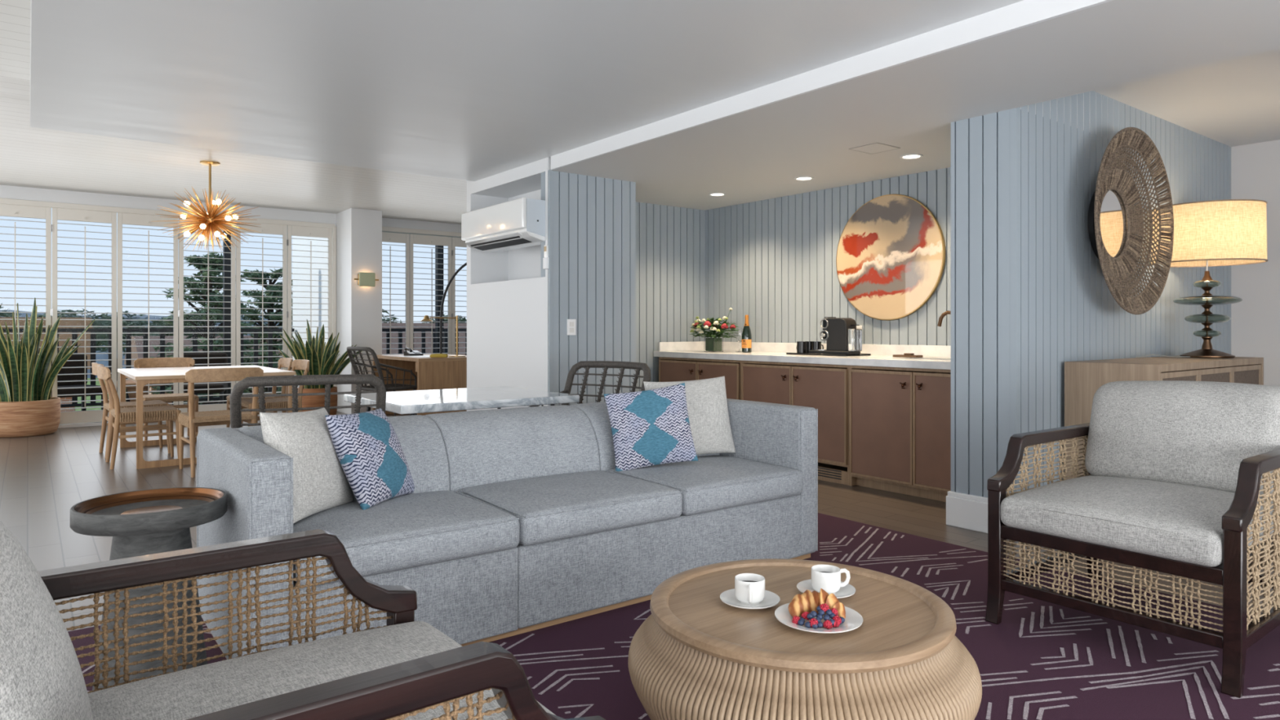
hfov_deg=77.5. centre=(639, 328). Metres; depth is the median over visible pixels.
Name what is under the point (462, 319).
tree
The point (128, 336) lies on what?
terrace railing
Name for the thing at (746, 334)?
champagne bottle
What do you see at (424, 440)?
cushion
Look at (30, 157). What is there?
ceiling
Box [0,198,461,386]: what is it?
trim
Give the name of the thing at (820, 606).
raspberry
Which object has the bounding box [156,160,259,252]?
pendant
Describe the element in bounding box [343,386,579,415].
marble table
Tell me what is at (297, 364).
dining chair
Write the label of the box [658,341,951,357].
backsplash
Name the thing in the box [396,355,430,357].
paper sheet
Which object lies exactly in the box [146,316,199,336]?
tree
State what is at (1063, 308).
wall
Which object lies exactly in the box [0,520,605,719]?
armchair
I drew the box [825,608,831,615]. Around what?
blueberry
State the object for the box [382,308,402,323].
tree
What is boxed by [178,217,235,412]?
window shutter
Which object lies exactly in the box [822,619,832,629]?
raspberry
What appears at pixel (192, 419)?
dining chair
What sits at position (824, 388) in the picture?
base cabinet
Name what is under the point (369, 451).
throw pillow
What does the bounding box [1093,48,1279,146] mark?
ceiling
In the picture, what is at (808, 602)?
croissant
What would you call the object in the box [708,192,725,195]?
recessed light
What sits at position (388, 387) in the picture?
wicker chair
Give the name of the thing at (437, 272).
post
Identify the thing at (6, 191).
wall
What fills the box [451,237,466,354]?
window
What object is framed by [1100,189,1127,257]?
mirror glass
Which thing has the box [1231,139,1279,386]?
wall
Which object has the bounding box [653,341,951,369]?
countertop
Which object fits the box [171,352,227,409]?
chair
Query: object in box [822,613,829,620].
blueberry
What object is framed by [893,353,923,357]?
soap dish
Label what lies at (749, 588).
coffee cup
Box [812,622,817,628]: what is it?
blueberry
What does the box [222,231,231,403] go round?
post
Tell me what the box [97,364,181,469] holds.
dining chair
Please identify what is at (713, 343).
flower arrangement
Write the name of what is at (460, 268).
arc floor lamp
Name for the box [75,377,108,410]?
ground
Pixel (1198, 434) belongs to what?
cushion
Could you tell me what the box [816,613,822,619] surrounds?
blueberry
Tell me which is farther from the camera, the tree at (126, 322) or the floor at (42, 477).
the tree at (126, 322)
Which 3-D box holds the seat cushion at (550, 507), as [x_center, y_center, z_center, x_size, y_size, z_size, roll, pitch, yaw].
[-0.302,0.707,3.285,0.750,0.137,0.646,0,0,-38]
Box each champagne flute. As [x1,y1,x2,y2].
[736,328,742,351]
[737,328,742,351]
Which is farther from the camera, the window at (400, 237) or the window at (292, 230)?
the window at (400, 237)
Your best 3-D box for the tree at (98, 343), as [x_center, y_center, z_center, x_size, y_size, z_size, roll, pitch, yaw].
[-34.808,2.421,48.865,5.383,7.382,5.268,0,0,-38]
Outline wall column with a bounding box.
[336,208,382,413]
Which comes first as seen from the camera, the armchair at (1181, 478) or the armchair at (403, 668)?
the armchair at (403, 668)
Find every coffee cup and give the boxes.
[734,573,764,605]
[811,564,850,594]
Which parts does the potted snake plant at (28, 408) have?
pot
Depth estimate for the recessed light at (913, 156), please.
5.40 m
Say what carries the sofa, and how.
on the area rug
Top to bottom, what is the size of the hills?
8.728 m
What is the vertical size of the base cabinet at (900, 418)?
0.853 m
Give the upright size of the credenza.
0.927 m
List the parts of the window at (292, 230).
tilt rod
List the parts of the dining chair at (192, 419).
leg, seat rail, leg, woven seat, backrest, seat rail, leg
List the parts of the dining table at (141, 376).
sled frame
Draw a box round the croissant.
[787,588,845,618]
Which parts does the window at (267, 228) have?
tilt rod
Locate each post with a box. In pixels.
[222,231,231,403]
[435,245,443,352]
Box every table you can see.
[70,487,226,690]
[116,379,169,401]
[117,364,295,469]
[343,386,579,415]
[627,558,982,719]
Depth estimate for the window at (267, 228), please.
10.23 m
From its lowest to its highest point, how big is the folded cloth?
0.045 m
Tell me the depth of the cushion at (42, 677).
0.92 m
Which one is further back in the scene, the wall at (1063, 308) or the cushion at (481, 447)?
the wall at (1063, 308)
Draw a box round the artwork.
[835,194,945,320]
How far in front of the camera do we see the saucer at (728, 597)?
1.99 m
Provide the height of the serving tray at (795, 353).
0.014 m
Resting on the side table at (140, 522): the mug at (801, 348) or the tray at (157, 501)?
the tray at (157, 501)
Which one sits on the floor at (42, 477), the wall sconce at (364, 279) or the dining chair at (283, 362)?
the dining chair at (283, 362)
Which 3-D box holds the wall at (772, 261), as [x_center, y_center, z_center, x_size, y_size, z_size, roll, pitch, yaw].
[1.716,-0.030,6.599,0.140,2.285,3.341,0,0,-38]
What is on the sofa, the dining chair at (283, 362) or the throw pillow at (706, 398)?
the throw pillow at (706, 398)
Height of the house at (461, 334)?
6.400 m
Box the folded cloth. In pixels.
[430,353,448,357]
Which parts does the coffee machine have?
water tank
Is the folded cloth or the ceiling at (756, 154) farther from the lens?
the folded cloth
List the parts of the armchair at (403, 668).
arm rail, arm rail, leg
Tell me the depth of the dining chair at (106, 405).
7.16 m
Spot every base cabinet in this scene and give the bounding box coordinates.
[658,356,742,399]
[741,360,849,485]
[848,365,951,502]
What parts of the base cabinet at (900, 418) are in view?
door, door panel, knob, knob, door, door panel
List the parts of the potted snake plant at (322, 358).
pot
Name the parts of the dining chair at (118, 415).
backrest, leg, leg, seat rail, woven seat, seat rail, leg, leg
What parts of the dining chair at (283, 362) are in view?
leg, woven seat, leg, leg, backrest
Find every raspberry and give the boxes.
[791,615,800,624]
[801,611,809,620]
[808,617,817,627]
[819,604,826,611]
[821,603,829,613]
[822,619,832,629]
[830,608,838,615]
[831,615,841,623]
[832,618,839,626]
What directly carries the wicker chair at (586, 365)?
on the floor at (42, 477)
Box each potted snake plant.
[0,297,96,437]
[278,319,361,414]
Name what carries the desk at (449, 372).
on the floor at (42, 477)
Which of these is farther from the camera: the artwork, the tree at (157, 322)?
the tree at (157, 322)
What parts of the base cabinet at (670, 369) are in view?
door, door panel, door panel, door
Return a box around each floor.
[0,403,1279,631]
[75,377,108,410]
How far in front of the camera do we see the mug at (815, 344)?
6.42 m
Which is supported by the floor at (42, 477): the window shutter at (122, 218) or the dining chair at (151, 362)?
the dining chair at (151, 362)
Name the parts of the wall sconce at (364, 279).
lamp shade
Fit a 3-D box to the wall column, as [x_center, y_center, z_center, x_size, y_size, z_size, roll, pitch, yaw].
[-3.774,-0.226,10.694,0.400,2.675,0.660,0,0,-38]
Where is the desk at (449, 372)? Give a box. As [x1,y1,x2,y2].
[373,353,466,415]
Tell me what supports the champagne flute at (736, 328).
on the countertop
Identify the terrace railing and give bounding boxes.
[2,328,466,407]
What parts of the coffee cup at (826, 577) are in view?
handle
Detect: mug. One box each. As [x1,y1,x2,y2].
[795,341,806,353]
[806,341,811,353]
[811,341,823,350]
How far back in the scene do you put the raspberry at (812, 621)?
1.81 m
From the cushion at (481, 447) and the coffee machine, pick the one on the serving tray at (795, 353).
the coffee machine
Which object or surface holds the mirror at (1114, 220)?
attached to the wall at (1063, 308)
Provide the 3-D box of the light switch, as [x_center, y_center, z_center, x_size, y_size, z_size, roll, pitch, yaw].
[-0.516,-0.013,6.001,0.077,0.120,0.013,0,0,-38]
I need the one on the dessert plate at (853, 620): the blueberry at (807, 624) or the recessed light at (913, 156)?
the blueberry at (807, 624)
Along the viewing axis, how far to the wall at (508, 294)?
6.55 m
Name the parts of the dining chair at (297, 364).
seat rail, woven seat, seat rail, leg, backrest, leg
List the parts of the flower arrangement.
flower, flower, flower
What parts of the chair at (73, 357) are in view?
backrest, seat, leg, leg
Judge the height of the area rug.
0.015 m
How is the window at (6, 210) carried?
in the wall at (6, 191)
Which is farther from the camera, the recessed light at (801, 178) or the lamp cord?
the recessed light at (801, 178)
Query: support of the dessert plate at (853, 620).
on the coffee table at (697, 655)
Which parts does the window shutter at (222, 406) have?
tilt rod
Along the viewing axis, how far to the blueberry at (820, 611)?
1.83 m
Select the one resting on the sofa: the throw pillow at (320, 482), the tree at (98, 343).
the throw pillow at (320, 482)
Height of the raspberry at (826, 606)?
0.020 m
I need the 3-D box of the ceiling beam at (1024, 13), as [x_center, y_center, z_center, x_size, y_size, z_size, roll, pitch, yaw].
[1.651,-1.368,2.882,0.020,0.390,7.560,0,0,-38]
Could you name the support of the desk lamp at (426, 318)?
on the desk at (449, 372)
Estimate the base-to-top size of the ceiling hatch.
0.004 m
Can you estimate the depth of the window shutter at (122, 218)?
9.46 m
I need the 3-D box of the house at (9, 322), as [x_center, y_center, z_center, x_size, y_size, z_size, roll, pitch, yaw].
[-16.482,2.912,19.494,5.000,6.400,4.800,0,0,-38]
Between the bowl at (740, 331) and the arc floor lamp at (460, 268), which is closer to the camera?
the bowl at (740, 331)
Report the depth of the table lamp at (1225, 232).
4.95 m
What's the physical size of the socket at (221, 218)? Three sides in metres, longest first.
0.165 x 0.030 x 0.030 m
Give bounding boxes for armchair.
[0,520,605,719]
[985,380,1279,697]
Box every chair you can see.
[37,354,103,410]
[91,362,170,458]
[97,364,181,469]
[133,357,199,439]
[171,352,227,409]
[177,367,263,477]
[226,357,293,427]
[230,373,386,428]
[241,359,309,423]
[346,346,417,416]
[529,360,650,406]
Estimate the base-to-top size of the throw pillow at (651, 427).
0.412 m
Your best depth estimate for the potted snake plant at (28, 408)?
8.27 m
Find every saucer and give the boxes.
[720,588,780,608]
[796,579,855,598]
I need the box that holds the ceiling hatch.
[848,142,900,154]
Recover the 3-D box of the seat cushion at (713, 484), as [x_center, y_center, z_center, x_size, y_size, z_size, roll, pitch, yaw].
[0.291,0.707,3.740,0.736,0.137,0.646,0,0,-38]
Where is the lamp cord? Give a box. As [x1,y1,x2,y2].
[1134,354,1190,357]
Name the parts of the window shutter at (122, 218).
tilt rod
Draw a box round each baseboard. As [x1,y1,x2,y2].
[57,411,282,427]
[946,490,987,533]
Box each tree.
[0,302,21,317]
[30,308,117,351]
[91,311,161,393]
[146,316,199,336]
[149,252,266,404]
[219,267,292,394]
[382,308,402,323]
[422,313,466,323]
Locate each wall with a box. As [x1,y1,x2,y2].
[0,184,461,237]
[292,235,328,387]
[466,156,550,411]
[541,170,635,405]
[635,201,705,391]
[705,167,951,346]
[951,109,1009,497]
[1009,90,1231,494]
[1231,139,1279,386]
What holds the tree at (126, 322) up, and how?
on the ground at (97, 383)
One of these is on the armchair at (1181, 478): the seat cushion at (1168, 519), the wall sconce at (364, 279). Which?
the seat cushion at (1168, 519)
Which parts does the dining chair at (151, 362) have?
leg, backrest, woven seat, leg, leg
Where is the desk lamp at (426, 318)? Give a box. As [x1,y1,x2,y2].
[420,315,465,356]
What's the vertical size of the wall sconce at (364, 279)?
0.180 m
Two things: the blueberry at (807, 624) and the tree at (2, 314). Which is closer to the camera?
the blueberry at (807, 624)
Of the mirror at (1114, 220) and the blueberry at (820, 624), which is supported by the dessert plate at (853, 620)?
the blueberry at (820, 624)
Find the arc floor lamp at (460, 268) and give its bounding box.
[440,262,466,353]
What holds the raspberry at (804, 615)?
on the dessert plate at (853, 620)
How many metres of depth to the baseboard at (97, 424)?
9.07 m
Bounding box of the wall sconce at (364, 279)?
[354,272,378,286]
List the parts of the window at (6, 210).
tilt rod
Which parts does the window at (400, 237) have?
tilt rod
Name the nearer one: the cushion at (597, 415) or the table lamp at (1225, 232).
the cushion at (597, 415)
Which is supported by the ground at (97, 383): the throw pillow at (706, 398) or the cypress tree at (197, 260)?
the cypress tree at (197, 260)
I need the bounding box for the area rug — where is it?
[67,512,1279,719]
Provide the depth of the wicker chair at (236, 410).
3.47 m
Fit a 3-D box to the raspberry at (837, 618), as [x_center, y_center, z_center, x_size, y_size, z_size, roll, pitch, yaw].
[0.451,0.666,1.827,0.022,0.020,0.022,0,0,-8]
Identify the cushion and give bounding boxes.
[0,520,93,719]
[87,621,555,719]
[237,414,449,500]
[293,490,519,587]
[425,404,599,493]
[455,470,682,546]
[569,401,719,471]
[606,454,803,515]
[1000,475,1279,567]
[1084,380,1279,498]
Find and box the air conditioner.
[461,197,545,252]
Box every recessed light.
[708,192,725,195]
[794,176,813,180]
[899,153,923,159]
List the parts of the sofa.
armrest, rail, armrest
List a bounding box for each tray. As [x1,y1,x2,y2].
[74,488,223,515]
[786,352,871,356]
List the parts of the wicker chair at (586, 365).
arm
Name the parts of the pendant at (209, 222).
bulb, bulb, bulb, rod, bulb, bulb, bulb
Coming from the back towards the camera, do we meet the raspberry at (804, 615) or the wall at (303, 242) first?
the wall at (303, 242)
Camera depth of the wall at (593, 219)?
6.11 m
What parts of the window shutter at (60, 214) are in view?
tilt rod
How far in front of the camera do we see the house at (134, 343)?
33.23 m
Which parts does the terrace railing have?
rail, rail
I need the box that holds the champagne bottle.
[742,315,751,352]
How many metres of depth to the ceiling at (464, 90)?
3.81 m
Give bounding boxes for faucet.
[937,311,951,326]
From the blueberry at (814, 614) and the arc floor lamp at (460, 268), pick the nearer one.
the blueberry at (814, 614)
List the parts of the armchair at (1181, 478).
leg, arm rail, rail, leg, rail, leg, arm rail, rail, rail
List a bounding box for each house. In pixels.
[0,316,92,411]
[124,335,292,404]
[382,322,466,355]
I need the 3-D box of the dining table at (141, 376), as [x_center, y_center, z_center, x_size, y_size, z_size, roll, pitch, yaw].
[-3.999,0.745,7.306,1.205,0.735,1.580,0,0,-38]
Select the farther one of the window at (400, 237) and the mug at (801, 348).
the window at (400, 237)
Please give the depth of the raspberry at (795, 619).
1.83 m
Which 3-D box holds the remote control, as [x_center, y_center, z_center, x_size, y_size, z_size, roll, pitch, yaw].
[-0.695,-0.533,5.901,0.025,0.180,0.052,0,0,-38]
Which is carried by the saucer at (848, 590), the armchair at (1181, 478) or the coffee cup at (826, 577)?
the coffee cup at (826, 577)
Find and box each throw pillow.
[259,408,353,523]
[324,408,414,510]
[604,382,698,472]
[643,376,735,454]
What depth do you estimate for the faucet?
5.62 m
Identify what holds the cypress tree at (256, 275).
on the ground at (97, 383)
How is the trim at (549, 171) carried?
attached to the wall at (593, 219)
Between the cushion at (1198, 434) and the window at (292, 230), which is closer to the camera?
the cushion at (1198, 434)
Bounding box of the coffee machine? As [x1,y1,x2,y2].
[808,316,862,355]
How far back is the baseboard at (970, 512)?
4.43 m
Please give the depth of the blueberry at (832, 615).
1.83 m
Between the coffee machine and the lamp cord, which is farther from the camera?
the coffee machine
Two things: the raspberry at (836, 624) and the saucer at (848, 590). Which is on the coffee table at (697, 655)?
the saucer at (848, 590)
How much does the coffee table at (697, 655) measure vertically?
0.427 m
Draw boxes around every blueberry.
[797,618,804,625]
[804,621,810,627]
[806,613,813,619]
[810,610,817,617]
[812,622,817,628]
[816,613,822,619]
[817,608,824,615]
[817,621,822,627]
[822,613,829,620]
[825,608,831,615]
[829,612,835,618]
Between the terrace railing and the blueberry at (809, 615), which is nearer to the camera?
the blueberry at (809, 615)
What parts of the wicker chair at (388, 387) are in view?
frame, arm, seat frame, arm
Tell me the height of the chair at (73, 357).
0.820 m
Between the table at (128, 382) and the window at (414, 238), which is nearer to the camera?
the table at (128, 382)
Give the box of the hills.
[0,310,292,377]
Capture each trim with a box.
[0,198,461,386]
[548,169,551,405]
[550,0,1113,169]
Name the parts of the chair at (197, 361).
seat, backrest, leg, leg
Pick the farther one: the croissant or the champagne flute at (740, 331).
the champagne flute at (740, 331)
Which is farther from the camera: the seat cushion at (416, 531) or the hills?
the hills
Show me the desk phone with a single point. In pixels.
(407, 352)
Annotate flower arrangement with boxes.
[688,307,739,351]
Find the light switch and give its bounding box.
[566,319,575,335]
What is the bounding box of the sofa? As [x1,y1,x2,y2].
[196,398,817,659]
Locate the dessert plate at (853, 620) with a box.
[774,603,862,633]
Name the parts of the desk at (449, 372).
panel, panel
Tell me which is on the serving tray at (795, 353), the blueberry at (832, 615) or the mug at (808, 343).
the mug at (808, 343)
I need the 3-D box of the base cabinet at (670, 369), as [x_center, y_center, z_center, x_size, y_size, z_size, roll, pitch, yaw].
[0.751,0.685,7.134,0.720,0.853,1.078,0,0,-38]
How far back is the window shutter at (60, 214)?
9.09 m
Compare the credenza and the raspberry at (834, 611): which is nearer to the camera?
the raspberry at (834, 611)
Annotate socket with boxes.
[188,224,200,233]
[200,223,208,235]
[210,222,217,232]
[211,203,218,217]
[215,217,226,220]
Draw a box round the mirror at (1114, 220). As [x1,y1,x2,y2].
[1088,127,1173,315]
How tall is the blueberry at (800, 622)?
0.014 m
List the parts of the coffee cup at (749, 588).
handle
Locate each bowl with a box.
[737,328,742,342]
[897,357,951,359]
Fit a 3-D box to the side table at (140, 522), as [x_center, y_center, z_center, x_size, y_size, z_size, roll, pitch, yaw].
[-1.460,0.805,2.385,0.400,0.586,0.400,0,0,-38]
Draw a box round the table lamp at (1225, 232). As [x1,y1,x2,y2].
[1151,199,1267,358]
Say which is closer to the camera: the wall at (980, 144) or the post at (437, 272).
the wall at (980, 144)
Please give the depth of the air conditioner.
6.11 m
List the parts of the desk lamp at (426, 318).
arm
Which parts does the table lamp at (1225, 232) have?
stem, lamp shade, shade trim, shade trim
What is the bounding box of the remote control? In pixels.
[542,244,548,269]
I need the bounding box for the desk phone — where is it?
[403,346,422,355]
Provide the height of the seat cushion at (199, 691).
0.151 m
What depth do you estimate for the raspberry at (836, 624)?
1.81 m
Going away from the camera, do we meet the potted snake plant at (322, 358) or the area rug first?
the area rug
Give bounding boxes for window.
[0,204,52,396]
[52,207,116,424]
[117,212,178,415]
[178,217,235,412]
[235,221,288,411]
[287,225,332,386]
[382,231,409,355]
[409,234,452,354]
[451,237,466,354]
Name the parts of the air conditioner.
panel, panel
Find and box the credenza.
[1064,356,1263,479]
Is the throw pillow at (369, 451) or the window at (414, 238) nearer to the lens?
the throw pillow at (369, 451)
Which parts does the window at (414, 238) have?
tilt rod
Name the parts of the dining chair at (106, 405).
backrest, leg, leg, seat rail, woven seat, seat rail, leg, leg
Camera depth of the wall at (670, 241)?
7.59 m
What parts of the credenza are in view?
cane panel, door, cane panel, door, door, cane panel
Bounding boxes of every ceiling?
[0,0,466,224]
[30,0,1022,181]
[551,0,1279,210]
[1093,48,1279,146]
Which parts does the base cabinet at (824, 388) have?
door, door panel, door panel, door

